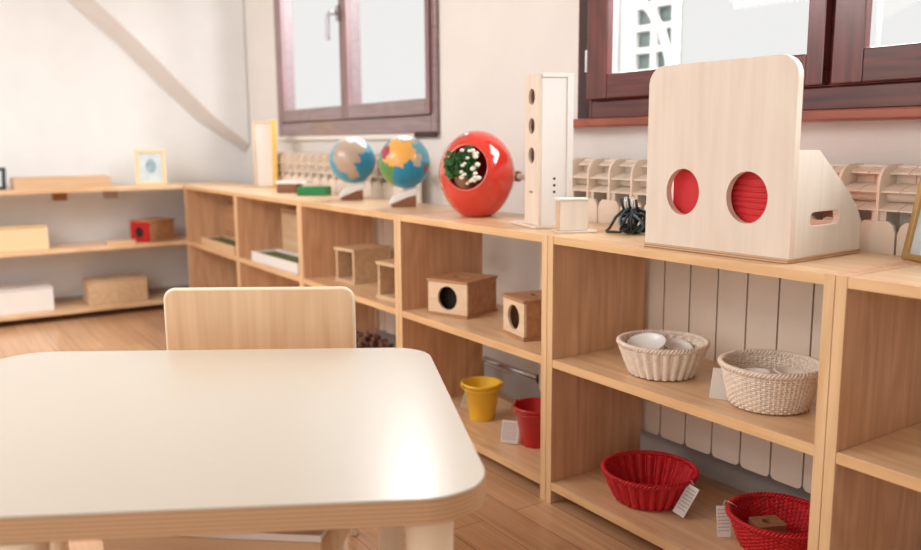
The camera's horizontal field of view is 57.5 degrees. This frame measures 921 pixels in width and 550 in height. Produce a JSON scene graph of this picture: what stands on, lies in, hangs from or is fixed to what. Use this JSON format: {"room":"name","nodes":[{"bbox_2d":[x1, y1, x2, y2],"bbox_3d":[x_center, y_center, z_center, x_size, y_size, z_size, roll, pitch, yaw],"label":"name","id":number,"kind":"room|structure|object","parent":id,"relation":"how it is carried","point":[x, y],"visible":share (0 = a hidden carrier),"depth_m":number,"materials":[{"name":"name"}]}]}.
{"room":"children's room","nodes":[
{"label":"children's room","id":0,"kind":"room"},
{"bbox_2d":[0,0,246,297],"bbox_3d":[-3.409,-1.043,4.720,4.650,2.750,0.100,-6,11,-33],"label":"wall","id":1,"kind":"structure","parent":0,"point":[73,102],"depth_m":5.38,"materials":[{"name":"white paint"}]},
{"bbox_2d":[54,284,189,301],"bbox_3d":[-3.417,0.283,4.851,4.530,0.090,0.014,-6,11,-33],"label":"baseboard","id":2,"kind":"structure","parent":1,"relation":"attached to","point":[158,289],"depth_m":5.70,"materials":[{"name":"grey wood"}]},
{"bbox_2d":[67,0,249,150],"bbox_3d":[-2.320,-1.640,5.229,1.965,1.749,0.120,-6,11,-33],"label":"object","id":3,"kind":"structure","parent":1,"relation":"attached to","point":[194,50],"depth_m":5.57,"materials":[{"name":"white paint"}]},
{"bbox_2d":[0,304,801,549],"bbox_3d":[-1.393,0.800,1.976,4.650,0.050,7.320,-6,11,-33],"label":"floor","id":4,"kind":"structure","parent":0,"point":[512,515],"depth_m":2.52,"materials":[{"name":"laminate"}]},
{"bbox_2d":[0,181,239,321],"bbox_3d":[-2.360,-0.149,5.252,1.959,0.800,0.340,-6,11,-33],"label":"wall shelf unit","id":5,"kind":"object","parent":4,"relation":"on","point":[58,194],"visible":0.54,"depth_m":5.20,"materials":[{"name":"brown wood"}]},
{"bbox_2d":[0,168,5,189],"bbox_3d":[-2.771,-0.565,4.930,0.190,0.130,0.032,-1,9,-4],"label":"picture frame","id":6,"kind":"object","parent":5,"relation":"on","point":[2,170],"visible":1,"depth_m":4.93,"materials":[{"name":"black plastic"}]},
{"bbox_2d":[0,171,1,186],"bbox_3d":[-2.771,-0.565,4.931,0.158,0.098,0.003,-1,1,-4],"label":"picture","id":7,"kind":"object","parent":6,"relation":"attached to","point":[0,171],"depth_m":4.93},
{"bbox_2d":[0,223,48,251],"bbox_3d":[-2.692,-0.219,5.005,0.400,0.140,0.200,-6,11,-33],"label":"wooden box","id":8,"kind":"object","parent":5,"relation":"on","point":[22,237],"visible":1,"depth_m":4.96,"materials":[{"name":"brown wood"}]},
{"bbox_2d":[0,282,54,315],"bbox_3d":[-2.689,0.147,5.063,0.400,0.145,0.200,-6,11,-33],"label":"box","id":9,"kind":"object","parent":5,"relation":"on","point":[34,297],"visible":1,"depth_m":5.02,"materials":[{"name":"white wood"}]},
{"bbox_2d":[10,175,110,189],"bbox_3d":[-2.445,-0.570,5.141,0.535,0.066,0.200,-6,11,-33],"label":"wooden tray","id":10,"kind":"object","parent":5,"relation":"on","point":[45,182],"visible":1,"depth_m":5.06,"materials":[{"name":"brown wood"}]},
{"bbox_2d":[82,273,147,305],"bbox_3d":[-2.216,0.090,5.386,0.355,0.150,0.200,-6,11,-33],"label":"wooden box","id":11,"kind":"object","parent":5,"relation":"on","point":[100,290],"visible":1,"depth_m":5.31,"materials":[{"name":"brown wood"}]},
{"bbox_2d":[106,239,135,245],"bbox_3d":[-2.128,-0.205,5.266,0.170,0.022,0.100,-4,10,-22],"label":"wooden board","id":12,"kind":"object","parent":5,"relation":"on","point":[126,241],"visible":1,"depth_m":5.23,"materials":[{"name":"brown wood"}]},
{"bbox_2d":[134,149,166,184],"bbox_3d":[-1.980,-0.689,5.363,0.185,0.225,0.030,-4,10,-23],"label":"picture frame","id":13,"kind":"object","parent":5,"relation":"on","point":[150,164],"visible":1,"depth_m":5.36,"materials":[{"name":"brown wood"}]},
{"bbox_2d":[138,153,162,181],"bbox_3d":[-1.981,-0.689,5.364,0.145,0.185,0.003,-4,6,-23],"label":"picture","id":14,"kind":"object","parent":13,"relation":"attached to","point":[150,165],"depth_m":5.36},
{"bbox_2d":[128,217,174,241],"bbox_3d":[-2.001,-0.295,5.453,0.185,0.137,0.220,4,10,28],"label":"wooden box","id":15,"kind":"object","parent":5,"relation":"on","point":[153,229],"visible":0.93,"depth_m":5.38,"materials":[{"name":"brown wood"}]},
{"bbox_2d":[103,529,349,549],"bbox_3d":[-0.435,0.632,1.662,0.412,0.366,0.260,1,9,6],"label":"chair","id":16,"kind":"object","parent":4,"relation":"on","point":[336,539],"visible":0.13,"depth_m":1.51,"materials":[{"name":"brown wood"}]},
{"bbox_2d":[187,530,327,542],"bbox_3d":[-0.364,0.448,1.605,0.261,0.013,0.219,1,9,6],"label":"paper sheet","id":17,"kind":"object","parent":16,"relation":"on","point":[313,535],"visible":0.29,"depth_m":1.49,"materials":[{"name":"white paper"}]},
{"bbox_2d":[184,183,276,287],"bbox_3d":[-1.345,-0.138,5.135,0.369,0.800,0.974,-6,11,-33],"label":"shelf unit","id":18,"kind":"object","parent":4,"relation":"on","point":[208,266],"visible":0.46,"depth_m":5.45,"materials":[{"name":"brown wood"}]},
{"bbox_2d":[201,235,235,253],"bbox_3d":[-1.386,-0.185,5.028,0.150,0.045,0.620,-6,11,-33],"label":"wooden tray","id":19,"kind":"object","parent":18,"relation":"on","point":[225,243],"visible":0.7,"depth_m":5.06,"materials":[{"name":"brown wood"}]},
{"bbox_2d":[224,202,234,237],"bbox_3d":[-1.337,-0.320,5.223,0.130,0.250,0.400,-6,11,-33],"label":"wooden block","id":20,"kind":"object","parent":18,"relation":"on","point":[229,207],"visible":0.22,"depth_m":5.27,"materials":[{"name":"brown wood"}]},
{"bbox_2d":[252,120,277,186],"bbox_3d":[-1.162,-0.723,5.000,0.137,0.397,0.080,-2,9,-9],"label":"picture frame","id":21,"kind":"object","parent":18,"relation":"on","point":[264,133],"visible":0.91,"depth_m":5.01,"materials":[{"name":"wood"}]},
{"bbox_2d":[254,123,272,185],"bbox_3d":[-1.177,-0.719,5.016,0.102,0.375,0.006,-2,6,-9],"label":"picture","id":22,"kind":"object","parent":21,"relation":"attached to","point":[262,131],"depth_m":5.01},
{"bbox_2d":[0,348,484,549],"bbox_3d":[-0.539,0.533,1.702,1.114,0.550,0.978,-1,9,-4],"label":"table","id":23,"kind":"object","parent":4,"relation":"on","point":[95,445],"visible":1,"depth_m":1.45,"materials":[{"name":"white wood"}]},
{"bbox_2d":[164,286,358,535],"bbox_3d":[-0.532,0.404,2.074,0.509,0.687,0.427,0,9,0],"label":"chair","id":24,"kind":"object","parent":4,"relation":"on","point":[206,318],"visible":0.19,"depth_m":2.23,"materials":[{"name":"brown wood"}]},
{"bbox_2d":[235,190,340,286],"bbox_3d":[-0.830,-0.020,4.373,0.369,0.800,0.877,-6,11,-33],"label":"shelf unit","id":25,"kind":"object","parent":4,"relation":"on","point":[258,213],"visible":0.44,"depth_m":4.63,"materials":[{"name":"brown wood"}]},
{"bbox_2d":[251,249,298,273],"bbox_3d":[-0.888,-0.074,4.301,0.150,0.050,0.600,-7,11,-34],"label":"tray","id":26,"kind":"object","parent":25,"relation":"on","point":[278,258],"visible":0.64,"depth_m":4.31,"materials":[{"name":"white wood"}]},
{"bbox_2d":[281,207,297,253],"bbox_3d":[-0.809,-0.211,4.453,0.130,0.270,0.400,-6,11,-33],"label":"wooden block","id":27,"kind":"object","parent":25,"relation":"on","point":[289,215],"visible":0.26,"depth_m":4.49,"materials":[{"name":"brown wood"}]},
{"bbox_2d":[275,180,312,192],"bbox_3d":[-0.888,-0.476,4.496,0.168,0.062,0.130,1,9,6],"label":"box","id":28,"kind":"object","parent":25,"relation":"on","point":[283,186],"visible":0.9,"depth_m":4.44,"materials":[{"name":"brown wood"}]},
{"bbox_2d":[297,186,330,194],"bbox_3d":[-0.741,-0.428,4.253,0.150,0.042,0.100,1,9,8],"label":"box","id":29,"kind":"object","parent":25,"relation":"on","point":[302,190],"visible":1,"depth_m":4.21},
{"bbox_2d":[277,152,421,334],"bbox_3d":[-0.649,-0.152,4.549,0.095,1.002,1.700,-6,11,-33],"label":"radiator","id":30,"kind":"object","parent":4,"relation":"on","point":[316,167],"visible":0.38,"depth_m":4.18,"materials":[{"name":"metal"}]},
{"bbox_2d":[299,197,454,347],"bbox_3d":[-0.333,0.095,3.638,0.369,0.800,0.912,-6,11,-33],"label":"shelf unit","id":31,"kind":"object","parent":4,"relation":"on","point":[325,224],"visible":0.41,"depth_m":3.88,"materials":[{"name":"brown wood"}]},
{"bbox_2d":[329,137,374,199],"bbox_3d":[-0.500,-0.495,3.888,0.212,0.286,0.212,-7,11,-37],"label":"globe","id":32,"kind":"object","parent":31,"relation":"on","point":[351,159],"visible":1,"depth_m":3.81},
{"bbox_2d":[334,243,391,283],"bbox_3d":[-0.443,-0.055,3.827,0.212,0.155,0.155,-8,12,-41],"label":"open box","id":33,"kind":"object","parent":31,"relation":"on","point":[355,264],"visible":0.86,"depth_m":3.78,"materials":[{"name":"brown wood"}]},
{"bbox_2d":[356,330,393,347],"bbox_3d":[-0.429,0.320,3.893,0.245,0.133,0.318,-6,11,-33],"label":"heap","id":34,"kind":"object","parent":31,"relation":"on","point":[365,341],"visible":0.43,"depth_m":3.89,"materials":[{"name":"brown"}]},
{"bbox_2d":[376,259,394,301],"bbox_3d":[-0.221,0.021,3.360,0.152,0.150,0.200,-7,11,-37],"label":"open box","id":35,"kind":"object","parent":31,"relation":"on","point":[386,268],"visible":0.27,"depth_m":3.39,"materials":[{"name":"brown wood"}]},
{"bbox_2d":[378,136,429,206],"bbox_3d":[-0.230,-0.426,3.448,0.212,0.286,0.212,1,9,10],"label":"globe","id":36,"kind":"object","parent":31,"relation":"on","point":[403,161],"visible":1,"depth_m":3.37},
{"bbox_2d":[397,211,619,499],"bbox_3d":[0.163,0.208,2.905,0.369,0.800,0.868,-6,11,-33],"label":"shelf unit","id":37,"kind":"object","parent":4,"relation":"on","point":[429,244],"visible":0.48,"depth_m":3.09,"materials":[{"name":"brown wood"}]},
{"bbox_2d":[426,271,497,318],"bbox_3d":[0.007,0.071,3.091,0.183,0.132,0.193,6,11,36],"label":"wooden box","id":38,"kind":"object","parent":37,"relation":"on","point":[463,295],"visible":1,"depth_m":3.04,"materials":[{"name":"brown wood"}]},
{"bbox_2d":[439,130,514,216],"bbox_3d":[0.058,-0.360,2.973,0.270,0.301,0.270,-6,11,-33],"label":"vase","id":39,"kind":"object","parent":37,"relation":"on","point":[496,170],"visible":0.88,"depth_m":2.89,"materials":[{"name":"red ceramic"}]},
{"bbox_2d":[443,145,480,188],"bbox_3d":[0.008,-0.353,2.890,0.131,0.185,0.122,0,9,3],"label":"potted plant","id":40,"kind":"object","parent":39,"relation":"in","point":[463,166],"visible":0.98,"depth_m":2.85,"materials":[{"name":"green plant"}]},
{"bbox_2d":[460,376,503,421],"bbox_3d":[0.078,0.452,3.047,0.157,0.141,0.153,1,9,6],"label":"bucket","id":41,"kind":"object","parent":37,"relation":"on","point":[481,394],"visible":1,"depth_m":3.01,"materials":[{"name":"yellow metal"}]},
{"bbox_2d":[501,397,540,448],"bbox_3d":[0.242,0.492,2.789,0.182,0.141,0.161,6,11,36],"label":"bucket","id":42,"kind":"object","parent":37,"relation":"on","point":[527,425],"visible":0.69,"depth_m":2.76,"materials":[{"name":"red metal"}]},
{"bbox_2d":[503,423,517,439],"bbox_3d":[0.165,0.520,2.794,0.046,0.052,0.001,4,-4,11],"label":"print","id":43,"kind":"object","parent":42,"relation":"attached to","point":[510,430],"depth_m":2.79},
{"bbox_2d":[502,290,541,341],"bbox_3d":[0.247,0.129,2.728,0.178,0.130,0.153,-4,10,-23],"label":"wooden box","id":44,"kind":"object","parent":37,"relation":"on","point":[522,311],"visible":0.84,"depth_m":2.66,"materials":[{"name":"brown wood"}]},
{"bbox_2d":[511,73,573,228],"bbox_3d":[0.262,-0.386,2.617,0.147,0.462,0.205,-3,10,-17],"label":"tower","id":45,"kind":"object","parent":37,"relation":"on","point":[549,97],"visible":0.98,"depth_m":2.54,"materials":[{"name":"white wood"}]},
{"bbox_2d":[551,197,597,232],"bbox_3d":[0.334,-0.176,2.454,0.122,0.098,0.078,-1,9,-6],"label":"box","id":46,"kind":"object","parent":37,"relation":"on","point":[571,213],"visible":1,"depth_m":2.43,"materials":[{"name":"brown wood"}]},
{"bbox_2d":[483,158,920,493],"bbox_3d":[0.705,0.159,2.546,0.095,1.002,2.285,-6,11,-33],"label":"radiator","id":47,"kind":"object","parent":4,"relation":"on","point":[734,310],"visible":0.38,"depth_m":2.36,"materials":[{"name":"metal"}]},
{"bbox_2d":[545,229,916,549],"bbox_3d":[0.650,0.320,2.184,0.369,0.800,0.886,-6,11,-33],"label":"shelf unit","id":48,"kind":"object","parent":4,"relation":"on","point":[596,281],"visible":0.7,"depth_m":2.37,"materials":[{"name":"brown wood"}]},
{"bbox_2d":[605,196,645,233],"bbox_3d":[0.492,-0.172,2.403,0.115,0.105,0.127,-6,11,-33],"label":"cable bundle","id":49,"kind":"object","parent":48,"relation":"on","point":[629,218],"visible":0.86,"depth_m":2.38,"materials":[{"name":"black plastic"}]},
{"bbox_2d":[600,450,699,517],"bbox_3d":[0.530,0.582,2.360,0.271,0.092,0.271,2,9,15],"label":"wicker basket","id":50,"kind":"object","parent":48,"relation":"on","point":[650,480],"visible":1,"depth_m":2.36,"materials":[{"name":"wicker"}]},
{"bbox_2d":[677,487,695,511],"bbox_3d":[0.603,0.599,2.238,0.027,0.059,0.001,29,-4,33],"label":"print","id":51,"kind":"object","parent":50,"relation":"attached to","point":[687,487],"depth_m":2.24},
{"bbox_2d":[616,329,710,380],"bbox_3d":[0.544,0.218,2.263,0.247,0.094,0.247,-1,9,-4],"label":"wicker basket","id":52,"kind":"object","parent":48,"relation":"on","point":[663,364],"visible":0.94,"depth_m":2.18,"materials":[{"name":"beige wicker"}]},
{"bbox_2d":[626,332,666,348],"bbox_3d":[0.504,0.187,2.282,0.111,0.052,0.079,5,11,31],"label":"dish","id":53,"kind":"object","parent":52,"relation":"in","point":[654,340],"visible":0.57,"depth_m":2.30,"materials":[{"name":"white ceramic"}]},
{"bbox_2d":[665,338,692,349],"bbox_3d":[0.592,0.197,2.279,0.078,0.035,0.066,7,12,40],"label":"dish","id":54,"kind":"object","parent":52,"relation":"in","point":[672,343],"visible":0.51,"depth_m":2.30,"materials":[{"name":"white ceramic"}]},
{"bbox_2d":[644,55,860,263],"bbox_3d":[0.699,-0.280,2.009,0.294,0.440,0.402,-7,11,-36],"label":"box","id":55,"kind":"object","parent":48,"relation":"on","point":[728,173],"visible":1,"depth_m":1.90,"materials":[{"name":"brown wood"}]},
{"bbox_2d":[716,492,809,549],"bbox_3d":[0.782,0.621,2.074,0.250,0.102,0.249,-4,10,-20],"label":"wicker basket","id":56,"kind":"object","parent":48,"relation":"on","point":[738,509],"visible":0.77,"depth_m":2.12,"materials":[{"name":"wicker"}]},
{"bbox_2d":[718,509,728,530],"bbox_3d":[0.663,0.618,2.116,0.027,0.055,0.001,-2,0,3],"label":"print","id":57,"kind":"object","parent":56,"relation":"attached to","point":[719,509],"depth_m":2.12},
{"bbox_2d":[748,515,786,532],"bbox_3d":[0.761,0.635,2.082,0.076,0.052,0.060,-2,9,-9],"label":"wooden block","id":58,"kind":"object","parent":56,"relation":"in","point":[774,523],"visible":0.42,"depth_m":2.07,"materials":[{"name":"brown wood"}]},
{"bbox_2d":[709,349,818,414],"bbox_3d":[0.733,0.255,1.990,0.241,0.108,0.241,-4,10,-20],"label":"wicker basket","id":59,"kind":"object","parent":48,"relation":"on","point":[769,393],"visible":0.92,"depth_m":1.93,"materials":[{"name":"wicker"}]},
{"bbox_2d":[743,368,770,378],"bbox_3d":[0.697,0.239,2.008,0.079,0.025,0.087,-5,10,-29],"label":"dish","id":60,"kind":"object","parent":59,"relation":"in","point":[762,370],"visible":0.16,"depth_m":2.03,"materials":[{"name":"white ceramic"}]},
{"bbox_2d":[774,366,806,380],"bbox_3d":[0.790,0.238,1.999,0.080,0.024,0.083,-5,10,-29],"label":"dish","id":61,"kind":"object","parent":59,"relation":"in","point":[780,369],"visible":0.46,"depth_m":2.02,"materials":[{"name":"white ceramic"}]},
{"bbox_2d":[819,262,920,549],"bbox_3d":[1.143,0.433,1.455,0.369,0.800,0.886,-6,11,-33],"label":"shelf unit","id":62,"kind":"object","parent":4,"relation":"on","point":[871,492],"visible":1,"depth_m":1.73,"materials":[{"name":"brown wood"}]},
{"bbox_2d":[901,177,920,261],"bbox_3d":[1.037,-0.169,1.731,0.076,0.307,0.240,-2,9,-12],"label":"picture frame","id":63,"kind":"object","parent":62,"relation":"on","point":[912,244],"visible":1,"depth_m":1.84,"materials":[{"name":"brown wood"}]},
{"bbox_2d":[910,210,920,254],"bbox_3d":[1.038,-0.169,1.731,0.004,0.286,0.216,9,7,-13],"label":"picture","id":64,"kind":"object","parent":63,"relation":"attached to","point":[916,244],"depth_m":1.84},
{"bbox_2d":[243,0,920,381],"bbox_3d":[0.488,-0.797,3.000,0.100,2.750,7.320,-6,11,-33],"label":"wall","id":65,"kind":"structure","parent":0,"point":[488,48],"depth_m":3.41,"materials":[{"name":"paint"}]},
{"bbox_2d":[273,0,440,140],"bbox_3d":[-0.639,-1.370,4.497,0.186,1.275,1.920,-6,11,-33],"label":"window","id":66,"kind":"structure","parent":65,"relation":"in","point":[415,118],"depth_m":4.47,"materials":[{"name":"brown wood"}]},
{"bbox_2d":[376,328,920,549],"bbox_3d":[0.483,0.525,3.129,0.014,0.100,7.200,-6,11,-33],"label":"baseboard","id":67,"kind":"structure","parent":65,"relation":"attached to","point":[738,477],"depth_m":2.71,"materials":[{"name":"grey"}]},
{"bbox_2d":[573,0,920,127],"bbox_3d":[0.971,-1.021,2.141,0.155,1.242,2.030,-6,11,-33],"label":"window","id":68,"kind":"structure","parent":65,"relation":"in","point":[846,78],"depth_m":2.20,"materials":[{"name":"brown wood"}]},
{"label":"outside","id":69,"kind":"structure","parent":0,"visible":0},
{"bbox_2d":[635,0,673,65],"bbox_3d":[0.976,-0.653,4.475,0.044,1.992,0.468,-6,11,-33],"label":"downpipe","id":70,"kind":"object","parent":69,"point":[645,5],"visible":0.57,"depth_m":4.28,"materials":[{"name":"white metal"}]},
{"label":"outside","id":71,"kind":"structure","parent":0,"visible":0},
{"bbox_2d":[612,0,682,72],"bbox_3d":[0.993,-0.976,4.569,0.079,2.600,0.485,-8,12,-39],"label":"building","id":72,"kind":"structure","parent":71,"point":[636,41],"depth_m":4.54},
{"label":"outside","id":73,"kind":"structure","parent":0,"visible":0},
{"bbox_2d":[875,0,882,46],"bbox_3d":[1.675,-0.792,3.389,0.016,2.600,0.016,-6,11,-33],"label":"pole","id":74,"kind":"object","parent":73,"point":[880,3],"visible":0.02,"depth_m":3.35,"materials":[{"name":"white metal"}]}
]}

